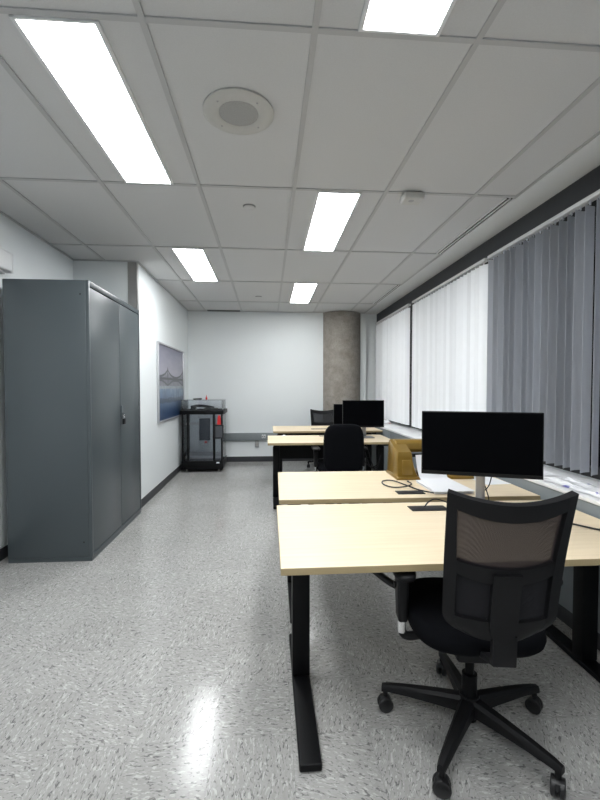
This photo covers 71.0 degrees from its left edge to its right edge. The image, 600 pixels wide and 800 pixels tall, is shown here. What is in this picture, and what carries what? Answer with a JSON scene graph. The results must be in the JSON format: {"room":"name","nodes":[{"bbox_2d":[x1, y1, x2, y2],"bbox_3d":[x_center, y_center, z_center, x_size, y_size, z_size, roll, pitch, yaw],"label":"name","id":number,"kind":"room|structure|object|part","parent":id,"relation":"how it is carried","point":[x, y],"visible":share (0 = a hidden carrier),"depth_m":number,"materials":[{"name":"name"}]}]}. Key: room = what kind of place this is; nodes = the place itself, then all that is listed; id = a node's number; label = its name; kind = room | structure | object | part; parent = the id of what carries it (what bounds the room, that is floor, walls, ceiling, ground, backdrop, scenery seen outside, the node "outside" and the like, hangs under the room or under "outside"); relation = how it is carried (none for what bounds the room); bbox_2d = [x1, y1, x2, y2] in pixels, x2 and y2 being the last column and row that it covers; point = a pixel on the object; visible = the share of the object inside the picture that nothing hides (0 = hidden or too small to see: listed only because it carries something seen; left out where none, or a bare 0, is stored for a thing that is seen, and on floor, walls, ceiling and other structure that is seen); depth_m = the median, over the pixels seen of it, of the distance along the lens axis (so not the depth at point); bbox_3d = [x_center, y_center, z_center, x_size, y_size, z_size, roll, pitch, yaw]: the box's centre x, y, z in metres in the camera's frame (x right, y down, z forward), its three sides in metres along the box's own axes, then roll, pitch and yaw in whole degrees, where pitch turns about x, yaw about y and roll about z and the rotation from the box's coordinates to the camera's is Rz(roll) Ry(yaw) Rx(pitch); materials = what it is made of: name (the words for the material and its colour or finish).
{"room":"office","nodes":[
{"label":"office","id":0,"kind":"room"},
{"bbox_2d":[0,213,72,548],"bbox_3d":[-2.059,-0.020,0.429,0.100,2.574,7.770,0,2,-4],"label":"wall","id":1,"kind":"structure","parent":0,"point":[33,258],"depth_m":3.31,"materials":[{"name":"paint"}]},
{"bbox_2d":[0,545,7,560],"bbox_3d":[-2.009,1.219,0.519,0.008,0.089,7.669,0,2,-4],"label":"baseboard","id":2,"kind":"structure","parent":1,"relation":"attached to","point":[3,551],"depth_m":3.13,"materials":[{"name":"rubber"}]},
{"bbox_2d":[0,247,13,273],"bbox_3d":[-2.072,-0.966,1.780,0.087,0.177,2.722,0,2,-4],"label":"screen housing","id":3,"kind":"object","parent":1,"relation":"attached to","point":[6,258],"visible":1,"depth_m":3.04,"materials":[{"name":"white plastic"}]},
{"bbox_2d":[73,261,187,498],"bbox_3d":[-2.154,-0.181,5.765,0.725,2.574,2.890,0,2,-4],"label":"wall","id":4,"kind":"structure","parent":0,"point":[162,318],"depth_m":4.88,"materials":[{"name":"paint"}]},
{"bbox_2d":[128,262,138,309],"bbox_3d":[-1.725,-0.179,4.376,0.089,2.474,0.064,0,2,-4],"label":"trim","id":5,"kind":"structure","parent":4,"relation":"attached to","point":[133,281],"depth_m":4.32,"materials":[{"name":"metal"}]},
{"bbox_2d":[141,465,181,507],"bbox_3d":[-1.785,1.061,5.782,0.008,0.089,2.785,0,2,-4],"label":"baseboard","id":6,"kind":"structure","parent":4,"relation":"attached to","point":[153,492],"depth_m":5.19,"materials":[{"name":"rubber"}]},
{"bbox_2d":[156,341,184,423],"bbox_3d":[-1.783,-0.237,5.872,0.029,1.000,1.550,0,2,-4],"label":"framed picture","id":7,"kind":"object","parent":4,"relation":"attached to","point":[170,360],"visible":0.98,"depth_m":5.71,"materials":[{"name":"paper"}]},
{"bbox_2d":[188,311,365,461],"bbox_3d":[-0.377,-0.228,7.349,3.060,2.574,0.200,0,2,-4],"label":"wall","id":8,"kind":"structure","parent":0,"point":[267,367],"depth_m":7.22,"materials":[{"name":"paint"}]},
{"bbox_2d":[226,433,277,440],"bbox_3d":[-0.427,0.628,7.240,1.690,0.128,0.060,0,2,-4],"label":"cable raceway","id":9,"kind":"object","parent":8,"relation":"attached to","point":[229,436],"depth_m":7.18,"materials":[{"name":"paint"}]},
{"bbox_2d":[227,456,313,461],"bbox_3d":[-0.744,1.017,7.254,2.291,0.089,0.008,0,2,-4],"label":"baseboard","id":10,"kind":"structure","parent":8,"relation":"attached to","point":[243,458],"depth_m":7.25,"materials":[{"name":"rubber"}]},
{"bbox_2d":[365,135,599,313],"bbox_3d":[1.780,-1.392,2.181,0.512,0.084,10.760,0,2,-4],"label":"trim","id":11,"kind":"structure","parent":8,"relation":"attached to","point":[587,158],"depth_m":3.07,"materials":[{"name":"paint"}]},
{"bbox_2d":[0,461,599,799],"bbox_3d":[-0.098,1.265,2.168,4.270,0.100,10.860,0,2,-4],"label":"floor","id":12,"kind":"structure","parent":0,"point":[157,666],"depth_m":1.82,"materials":[{"name":"tile"}]},
{"bbox_2d":[2,279,140,562],"bbox_3d":[-1.856,0.143,3.643,0.623,2.055,1.203,0,2,-4],"label":"storage cabinet","id":13,"kind":"object","parent":12,"relation":"on","point":[72,347],"visible":1,"depth_m":3.06,"materials":[{"name":"metal"}]},
{"bbox_3d":[-1.566,0.146,3.393,0.019,1.953,0.600,0,2,-4],"label":"door","id":14,"kind":"part","parent":13,"relation":"part of","materials":[{"name":"paint"}]},
{"bbox_3d":[-1.609,0.129,3.966,0.019,1.953,0.540,0,2,-4],"label":"door","id":15,"kind":"part","parent":13,"relation":"part of","materials":[{"name":"paint"}]},
{"bbox_2d":[180,399,226,471],"bbox_3d":[-1.490,0.537,6.572,0.644,1.091,0.610,0,2,-4],"label":"machine","id":16,"kind":"object","parent":12,"relation":"on","point":[190,460],"visible":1,"depth_m":6.36,"materials":[{"name":"metal"}]},
{"bbox_3d":[-1.760,0.570,6.304,0.024,0.702,0.024,0,2,-4],"label":"post","id":17,"kind":"part","parent":16,"relation":"part of","materials":[{"name":"black metal"}]},
{"bbox_3d":[-1.794,0.561,6.562,0.004,0.693,0.490,0,2,-4],"label":"panel","id":18,"kind":"part","parent":16,"relation":"part of","materials":[{"name":"clear plastic"}]},
{"bbox_3d":[-1.680,0.569,6.310,0.034,0.702,0.034,0,2,-4],"label":"post","id":19,"kind":"part","parent":16,"relation":"part of","materials":[{"name":"black metal"}]},
{"bbox_3d":[-1.487,0.368,6.540,0.560,0.030,0.040,0,2,-4],"label":"gantry rail","id":20,"kind":"part","parent":16,"relation":"part of","materials":[{"name":"metal"}]},
{"bbox_3d":[-1.490,0.178,6.574,0.644,0.062,0.584,0,2,-4],"label":"frame","id":21,"kind":"part","parent":16,"relation":"part of","materials":[{"name":"black metal"}]},
{"bbox_3d":[-1.490,0.069,6.570,0.610,0.155,0.568,0,2,-4],"label":"lid","id":22,"kind":"part","parent":16,"relation":"part of","materials":[{"name":"clear plastic"}]},
{"bbox_3d":[-1.494,0.109,6.551,0.411,0.079,0.160,0,2,-4],"label":"cable chain","id":23,"kind":"part","parent":16,"relation":"part of","materials":[{"name":"black plastic"}]},
{"bbox_3d":[-1.296,0.569,6.340,0.034,0.702,0.034,0,2,-4],"label":"post","id":24,"kind":"part","parent":16,"relation":"part of","materials":[{"name":"black metal"}]},
{"bbox_3d":[-1.214,0.476,6.299,0.137,0.210,0.022,0,2,-4],"label":"control panel","id":25,"kind":"part","parent":16,"relation":"part of","materials":[{"name":"black plastic"}]},
{"bbox_3d":[-1.181,0.568,6.348,0.024,0.702,0.024,0,2,-4],"label":"post","id":26,"kind":"part","parent":16,"relation":"part of","materials":[{"name":"black metal"}]},
{"bbox_3d":[-1.187,0.560,6.608,0.004,0.693,0.490,0,2,-4],"label":"panel","id":27,"kind":"part","parent":16,"relation":"part of","materials":[{"name":"clear plastic"}]},
{"bbox_2d":[307,409,332,467],"bbox_3d":[0.411,0.619,6.778,0.622,0.912,0.720,0,2,-8],"label":"office chair","id":28,"kind":"object","parent":12,"relation":"on","point":[318,418],"visible":0.19,"depth_m":7.06,"materials":[{"name":"black plastic"}]},
{"bbox_3d":[0.397,0.387,7.066,0.447,0.470,0.133,0,2,-8],"label":"frame","id":29,"kind":"part","parent":28,"relation":"part of","materials":[{"name":"black plastic"}]},
{"bbox_2d":[273,426,382,471],"bbox_3d":[0.359,0.750,6.059,1.493,0.691,0.862,0,2,-4],"label":"desk","id":30,"kind":"object","parent":12,"relation":"on","point":[281,430],"visible":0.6,"depth_m":6.03,"materials":[{"name":"brown wood"}]},
{"bbox_3d":[0.329,0.574,6.442,1.233,0.204,0.015,0,2,-4],"label":"modesty panel","id":31,"kind":"part","parent":30,"relation":"part of","materials":[{"name":"black metal"}]},
{"bbox_2d":[333,404,341,423],"bbox_3d":[0.747,0.232,6.109,0.520,0.347,0.190,0,2,-3],"label":"monitor","id":32,"kind":"object","parent":30,"relation":"on","point":[337,408],"visible":0.2,"depth_m":6.08,"materials":[{"name":"black plastic"}]},
{"bbox_2d":[268,435,389,508],"bbox_3d":[0.334,0.787,4.819,1.403,0.691,0.772,0,2,-4],"label":"desk","id":33,"kind":"object","parent":12,"relation":"on","point":[288,446],"visible":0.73,"depth_m":4.85,"materials":[{"name":"brown wood"}]},
{"bbox_3d":[0.307,0.613,5.157,1.143,0.204,0.015,0,2,-4],"label":"modesty panel","id":34,"kind":"part","parent":33,"relation":"part of","materials":[{"name":"black metal"}]},
{"bbox_2d":[342,400,383,437],"bbox_3d":[0.744,0.222,4.945,0.488,0.437,0.190,0,2,-2],"label":"monitor","id":35,"kind":"object","parent":33,"relation":"on","point":[363,413],"visible":0.8,"depth_m":4.93,"materials":[{"name":"black plastic"}]},
{"bbox_2d":[308,424,367,504],"bbox_3d":[0.406,0.687,4.419,0.646,0.919,0.640,1,2,34],"label":"office chair","id":36,"kind":"object","parent":12,"relation":"on","point":[344,449],"visible":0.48,"depth_m":4.14,"materials":[{"name":"black fabric"}]},
{"bbox_3d":[0.237,0.650,4.435,0.185,0.262,0.087,0,2,-4],"label":"armrest","id":37,"kind":"part","parent":36,"relation":"part of","materials":[{"name":"black plastic"}]},
{"bbox_3d":[0.413,0.716,4.478,0.464,0.076,0.470,0,2,-4],"label":"seat","id":38,"kind":"part","parent":36,"relation":"part of","materials":[{"name":"black fabric"}]},
{"bbox_3d":[0.436,0.480,4.170,0.410,0.489,0.097,0,2,-4],"label":"backrest","id":39,"kind":"part","parent":36,"relation":"part of","materials":[{"name":"black fabric"}]},
{"bbox_2d":[278,471,539,623],"bbox_3d":[0.610,0.865,2.715,1.496,0.661,0.834,0,2,-3],"label":"desk","id":40,"kind":"object","parent":12,"relation":"on","point":[294,488],"visible":0.56,"depth_m":2.55,"materials":[{"name":"brown wood"}]},
{"bbox_2d":[381,480,433,493],"bbox_3d":[0.640,0.530,2.595,0.201,0.018,0.384,0,2,-12],"label":"cable","id":41,"kind":"object","parent":40,"relation":"on","point":[382,480],"visible":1,"depth_m":2.58,"materials":[{"name":"rubber"}]},
{"bbox_3d":[0.648,0.543,2.474,0.160,0.004,0.075,0,2,-3],"label":"cable plate","id":42,"kind":"part","parent":40,"relation":"part of","materials":[{"name":"black plastic"}]},
{"bbox_2d":[386,439,473,479],"bbox_3d":[0.903,0.406,2.951,0.534,0.249,0.268,0,2,-4],"label":"machine","id":43,"kind":"object","parent":40,"relation":"on","point":[400,466],"visible":0.55,"depth_m":2.87,"materials":[{"name":"plastic"}]},
{"bbox_3d":[0.719,0.452,2.826,0.070,0.095,0.032,0,2,-4],"label":"plate","id":44,"kind":"part","parent":43,"relation":"part of","materials":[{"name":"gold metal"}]},
{"bbox_2d":[415,455,473,493],"bbox_3d":[0.879,0.456,2.628,0.246,0.168,0.406,0,2,-4],"label":"paper stack","id":45,"kind":"object","parent":40,"relation":"on","point":[436,483],"visible":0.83,"depth_m":2.63,"materials":[{"name":"white paper"}]},
{"bbox_2d":[473,476,510,484],"bbox_3d":[1.250,0.534,2.811,0.170,0.001,0.260,0,2,-10],"label":"paper sheet","id":46,"kind":"object","parent":40,"relation":"on","point":[494,481],"visible":0.64,"depth_m":2.76,"materials":[{"name":"white paper"}]},
{"bbox_2d":[277,500,599,771],"bbox_3d":[0.663,0.891,1.854,1.514,0.661,0.849,0,2,-4],"label":"desk","id":47,"kind":"object","parent":12,"relation":"on","point":[375,538],"visible":0.57,"depth_m":1.81,"materials":[{"name":"brown wood"}]},
{"bbox_3d":[0.655,0.553,2.149,0.190,0.004,0.085,0,2,-4],"label":"cable plate","id":48,"kind":"part","parent":47,"relation":"part of","materials":[{"name":"black plastic"}]},
{"bbox_2d":[424,498,446,506],"bbox_3d":[0.723,0.532,2.182,0.180,0.036,0.042,0,2,-8],"label":"cable","id":49,"kind":"object","parent":47,"relation":"on","point":[434,498],"visible":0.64,"depth_m":2.19,"materials":[{"name":"rubber"}]},
{"bbox_2d":[421,411,543,498],"bbox_3d":[0.917,0.307,2.141,0.572,0.495,0.190,1,2,16],"label":"monitor","id":50,"kind":"object","parent":47,"relation":"on","point":[481,445],"visible":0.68,"depth_m":2.12,"materials":[{"name":"black plastic"}]},
{"bbox_2d":[573,523,599,530],"bbox_3d":[1.221,0.520,1.869,0.569,0.085,0.111,1,2,39],"label":"cable","id":51,"kind":"object","parent":47,"relation":"on","point":[573,523],"visible":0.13,"depth_m":1.84,"materials":[{"name":"rubber"}]},
{"bbox_2d":[377,489,578,799],"bbox_3d":[0.625,0.741,1.531,0.647,0.984,0.726,0,2,4],"label":"office chair","id":52,"kind":"object","parent":12,"relation":"on","point":[495,599],"visible":0.94,"depth_m":1.26,"materials":[{"name":"black plastic"}]},
{"bbox_3d":[0.452,0.766,1.573,0.185,0.262,0.087,0,2,4],"label":"armrest","id":53,"kind":"part","parent":52,"relation":"part of","materials":[{"name":"black plastic"}]},
{"bbox_3d":[0.463,1.133,1.622,0.292,0.074,0.052,1,2,19],"label":"leg","id":54,"kind":"part","parent":52,"relation":"part of","materials":[{"name":"black plastic"}]},
{"bbox_3d":[0.638,1.129,1.741,0.054,0.074,0.294,0,2,4],"label":"leg","id":55,"kind":"part","parent":52,"relation":"part of","materials":[{"name":"black plastic"}]},
{"bbox_3d":[0.525,1.139,1.424,0.052,0.074,0.292,1,2,37],"label":"leg","id":56,"kind":"part","parent":52,"relation":"part of","materials":[{"name":"black plastic"}]},
{"bbox_3d":[0.632,0.802,1.590,0.464,0.076,0.470,0,2,4],"label":"seat","id":57,"kind":"part","parent":52,"relation":"part of","materials":[{"name":"black fabric"}]},
{"bbox_3d":[0.798,1.133,1.618,0.292,0.074,0.052,-1,2,-17],"label":"leg","id":58,"kind":"part","parent":52,"relation":"part of","materials":[{"name":"black plastic"}]},
{"bbox_3d":[0.602,0.491,1.227,0.360,0.470,0.133,0,2,4],"label":"frame","id":59,"kind":"part","parent":52,"relation":"part of","materials":[{"name":"black plastic"}]},
{"bbox_3d":[0.732,1.139,1.422,0.052,0.074,0.292,-1,2,-35],"label":"leg","id":60,"kind":"part","parent":52,"relation":"part of","materials":[{"name":"black plastic"}]},
{"bbox_2d":[365,423,599,650],"bbox_3d":[1.587,0.847,2.189,0.346,0.734,10.430,0,2,-4],"label":"cover","id":61,"kind":"object","parent":12,"relation":"on","point":[588,504],"visible":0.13,"depth_m":2.37,"materials":[{"name":"metal"}]},
{"bbox_3d":[1.258,0.680,6.448,0.330,0.612,1.876,0,2,-4],"label":"panel","id":62,"kind":"part","parent":61,"relation":"part of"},
{"bbox_3d":[1.403,0.737,4.555,0.330,0.612,1.916,0,2,-4],"label":"panel","id":63,"kind":"part","parent":61,"relation":"part of","materials":[{"name":"metal"}]},
{"bbox_3d":[1.584,0.491,2.178,0.340,0.022,10.430,0,2,-4],"label":"panel","id":64,"kind":"part","parent":61,"relation":"part of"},
{"bbox_3d":[1.550,0.795,2.646,0.330,0.612,1.906,0,2,-4],"label":"panel","id":65,"kind":"part","parent":61,"relation":"part of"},
{"bbox_2d":[543,470,557,475],"bbox_3d":[1.507,0.449,2.890,0.153,0.010,0.636,0,2,-4],"label":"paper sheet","id":66,"kind":"object","parent":61,"relation":"on","point":[545,473],"visible":0.07,"depth_m":2.62,"materials":[{"name":"paper"}]},
{"bbox_2d":[543,477,599,497],"bbox_3d":[1.515,0.459,2.255,0.166,0.028,0.498,0,2,-4],"label":"plastic bag","id":67,"kind":"object","parent":61,"relation":"on","point":[568,482],"visible":0.98,"depth_m":2.27,"materials":[{"name":"white plastic"}]},
{"bbox_2d":[0,0,599,312],"bbox_3d":[-0.349,-1.392,2.018,3.758,0.074,10.760,0,2,-4],"label":"ceiling","id":68,"kind":"structure","parent":0,"point":[370,99],"depth_m":2.19,"materials":[{"name":"tile"}]},
{"bbox_2d":[9,14,173,184],"bbox_3d":[-0.904,-1.350,2.057,0.300,0.011,1.188,0,2,-4],"label":"recessed light","id":69,"kind":"object","parent":68,"relation":"in","point":[77,54],"visible":1,"depth_m":1.81,"materials":[{"name":"white plastic"}]},
{"bbox_2d":[171,248,218,280],"bbox_3d":[-1.090,-1.423,4.487,0.300,0.011,1.188,0,2,-4],"label":"recessed light","id":70,"kind":"object","parent":68,"relation":"in","point":[196,262],"visible":1,"depth_m":4.36,"materials":[{"name":"white plastic"}]},
{"bbox_2d":[207,310,239,311],"bbox_3d":[-1.281,-1.501,7.066,0.550,0.011,0.090,0,2,-4],"label":"ceiling vent","id":71,"kind":"object","parent":68,"relation":"in","point":[207,310],"visible":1,"depth_m":7.03,"materials":[{"name":"black metal"}]},
{"bbox_2d":[203,87,273,134],"bbox_3d":[-0.288,-1.344,1.974,0.330,0.016,0.330,0,2,-4],"label":"ceiling speaker","id":72,"kind":"object","parent":68,"relation":"attached to","point":[233,110],"visible":1,"depth_m":1.95,"materials":[{"name":"grey plastic"}]},
{"bbox_2d":[219,101,257,125],"bbox_3d":[-0.288,-1.346,1.974,0.183,0.010,0.183,0,2,-4],"label":"grille","id":73,"kind":"object","parent":72,"relation":"attached to","point":[231,113],"depth_m":1.97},
{"bbox_2d":[243,204,255,209],"bbox_3d":[-0.364,-1.379,3.006,0.092,0.012,0.092,0,2,-4],"label":"sprinkler cover","id":74,"kind":"object","parent":68,"relation":"attached to","point":[245,206],"visible":1,"depth_m":3.00,"materials":[{"name":"metal"}]},
{"bbox_2d":[0,0,599,312],"bbox_3d":[-0.290,-1.348,1.904,3.658,0.007,10.598,0,2,-4],"label":"ceiling grid","id":75,"kind":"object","parent":68,"relation":"attached to","point":[314,30],"depth_m":1.97,"materials":[{"name":"paint"}]},
{"bbox_2d":[289,283,317,302],"bbox_3d":[0.032,-1.463,5.795,0.300,0.011,1.188,0,2,-4],"label":"recessed light","id":76,"kind":"object","parent":68,"relation":"in","point":[301,292],"visible":1,"depth_m":5.70,"materials":[{"name":"white plastic"}]},
{"bbox_2d":[303,191,361,251],"bbox_3d":[0.218,-1.389,3.365,0.300,0.011,1.188,0,2,-4],"label":"recessed light","id":77,"kind":"object","parent":68,"relation":"in","point":[332,212],"visible":1,"depth_m":3.20,"materials":[{"name":"white plastic"}]},
{"bbox_2d":[373,285,401,303],"bbox_3d":[1.202,-1.466,5.885,0.072,0.010,1.179,0,2,-4],"label":"ceiling vent","id":78,"kind":"object","parent":68,"relation":"in","point":[393,289],"visible":1,"depth_m":5.77,"materials":[{"name":"white metal"}]},
{"bbox_2d":[358,0,456,36],"bbox_3d":[0.405,-1.316,0.935,0.300,0.011,1.188,0,2,-4],"label":"recessed light","id":79,"kind":"object","parent":68,"relation":"in","point":[404,17],"visible":1,"depth_m":1.46,"materials":[{"name":"white plastic"}]},
{"bbox_2d":[400,191,424,204],"bbox_3d":[0.750,-1.346,2.811,0.136,0.050,0.116,0,2,-4],"label":"sensor","id":80,"kind":"object","parent":68,"relation":"attached to","point":[408,198],"visible":1,"depth_m":2.77,"materials":[{"name":"grey plastic"}]},
{"bbox_2d":[436,198,514,253],"bbox_3d":[1.388,-1.393,3.455,0.072,0.010,1.179,0,2,-4],"label":"ceiling vent","id":81,"kind":"object","parent":68,"relation":"in","point":[504,201],"visible":1,"depth_m":3.30,"materials":[{"name":"white plastic"}]},
{"bbox_2d":[323,311,359,410],"bbox_3d":[0.717,-0.229,7.463,0.704,2.568,0.704,0,2,-4],"label":"concrete pillar","id":82,"kind":"structure","parent":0,"point":[341,329],"depth_m":7.13,"materials":[{"name":"grey concrete"}]},
{"bbox_2d":[366,314,376,399],"bbox_3d":[1.388,-0.233,7.514,0.485,2.574,0.140,0,2,-4],"label":"wall","id":83,"kind":"structure","parent":0,"point":[371,319],"depth_m":7.42,"materials":[{"name":"paint"}]},
{"bbox_2d":[377,165,599,321],"bbox_3d":[1.898,-1.262,2.123,0.285,0.171,10.618,0,2,-4],"label":"trim","id":84,"kind":"structure","parent":83,"relation":"attached to","point":[589,183],"depth_m":3.27,"materials":[{"name":"black metal"}]},
{"bbox_2d":[411,258,488,428],"bbox_3d":[1.527,-0.437,4.516,0.049,1.611,1.805,0,2,-4],"label":"vertical blind","id":85,"kind":"object","parent":84,"relation":"hanging from","point":[449,324],"visible":0.84,"depth_m":4.25,"materials":[{"name":"white fabric"}]},
{"bbox_3d":[1.527,-1.228,4.492,0.044,0.027,1.805,0,2,-4],"label":"head rail","id":86,"kind":"part","parent":85,"relation":"part of","materials":[{"name":"metal"}]},
{"bbox_2d":[391,422,599,481],"bbox_3d":[1.906,0.845,2.188,0.270,0.740,10.620,0,2,-4],"label":"wall","id":87,"kind":"structure","parent":0,"point":[391,422],"depth_m":2.73,"materials":[{"name":"paint"}]},
{"bbox_2d":[381,303,414,427],"bbox_3d":[1.482,-0.481,6.465,0.095,1.648,1.908,0,2,-4],"label":"window","id":88,"kind":"structure","parent":87,"relation":"in","point":[410,307],"depth_m":5.83,"materials":[{"name":"clear glass"}]},
{"bbox_2d":[375,304,410,424],"bbox_3d":[1.381,-0.494,6.417,0.049,1.611,1.690,0,2,-4],"label":"vertical blind","id":89,"kind":"object","parent":88,"relation":"attached to","point":[392,386],"visible":0.92,"depth_m":6.17,"materials":[{"name":"white fabric"}]},
{"bbox_3d":[1.381,-1.286,6.393,0.044,0.027,1.690,0,2,-4],"label":"head rail","id":90,"kind":"part","parent":89,"relation":"part of","materials":[{"name":"metal"}]},
{"bbox_3d":[1.484,-0.485,6.465,0.008,1.540,1.800,0,2,-4],"label":"pane","id":91,"kind":"part","parent":88,"relation":"part of","materials":[{"name":"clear glass"}]},
{"bbox_2d":[497,198,599,479],"bbox_3d":[1.775,-0.366,2.648,0.095,1.648,1.908,0,2,-4],"label":"window","id":92,"kind":"structure","parent":87,"relation":"in","point":[594,203],"depth_m":2.56,"materials":[{"name":"clear glass"}]},
{"bbox_2d":[486,189,599,475],"bbox_3d":[1.670,-0.380,2.647,0.089,1.611,1.845,0,2,-4],"label":"vertical blind","id":93,"kind":"object","parent":92,"relation":"attached to","point":[540,316],"visible":0.8,"depth_m":2.76,"materials":[{"name":"grey fabric"}]},
{"bbox_3d":[1.670,-1.172,2.624,0.044,0.027,1.845,0,2,-4],"label":"head rail","id":94,"kind":"part","parent":93,"relation":"part of","materials":[{"name":"metal"}]},
{"bbox_3d":[1.776,-0.370,2.648,0.008,1.540,1.800,0,2,-4],"label":"pane","id":95,"kind":"part","parent":92,"relation":"part of","materials":[{"name":"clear glass"}]}
]}

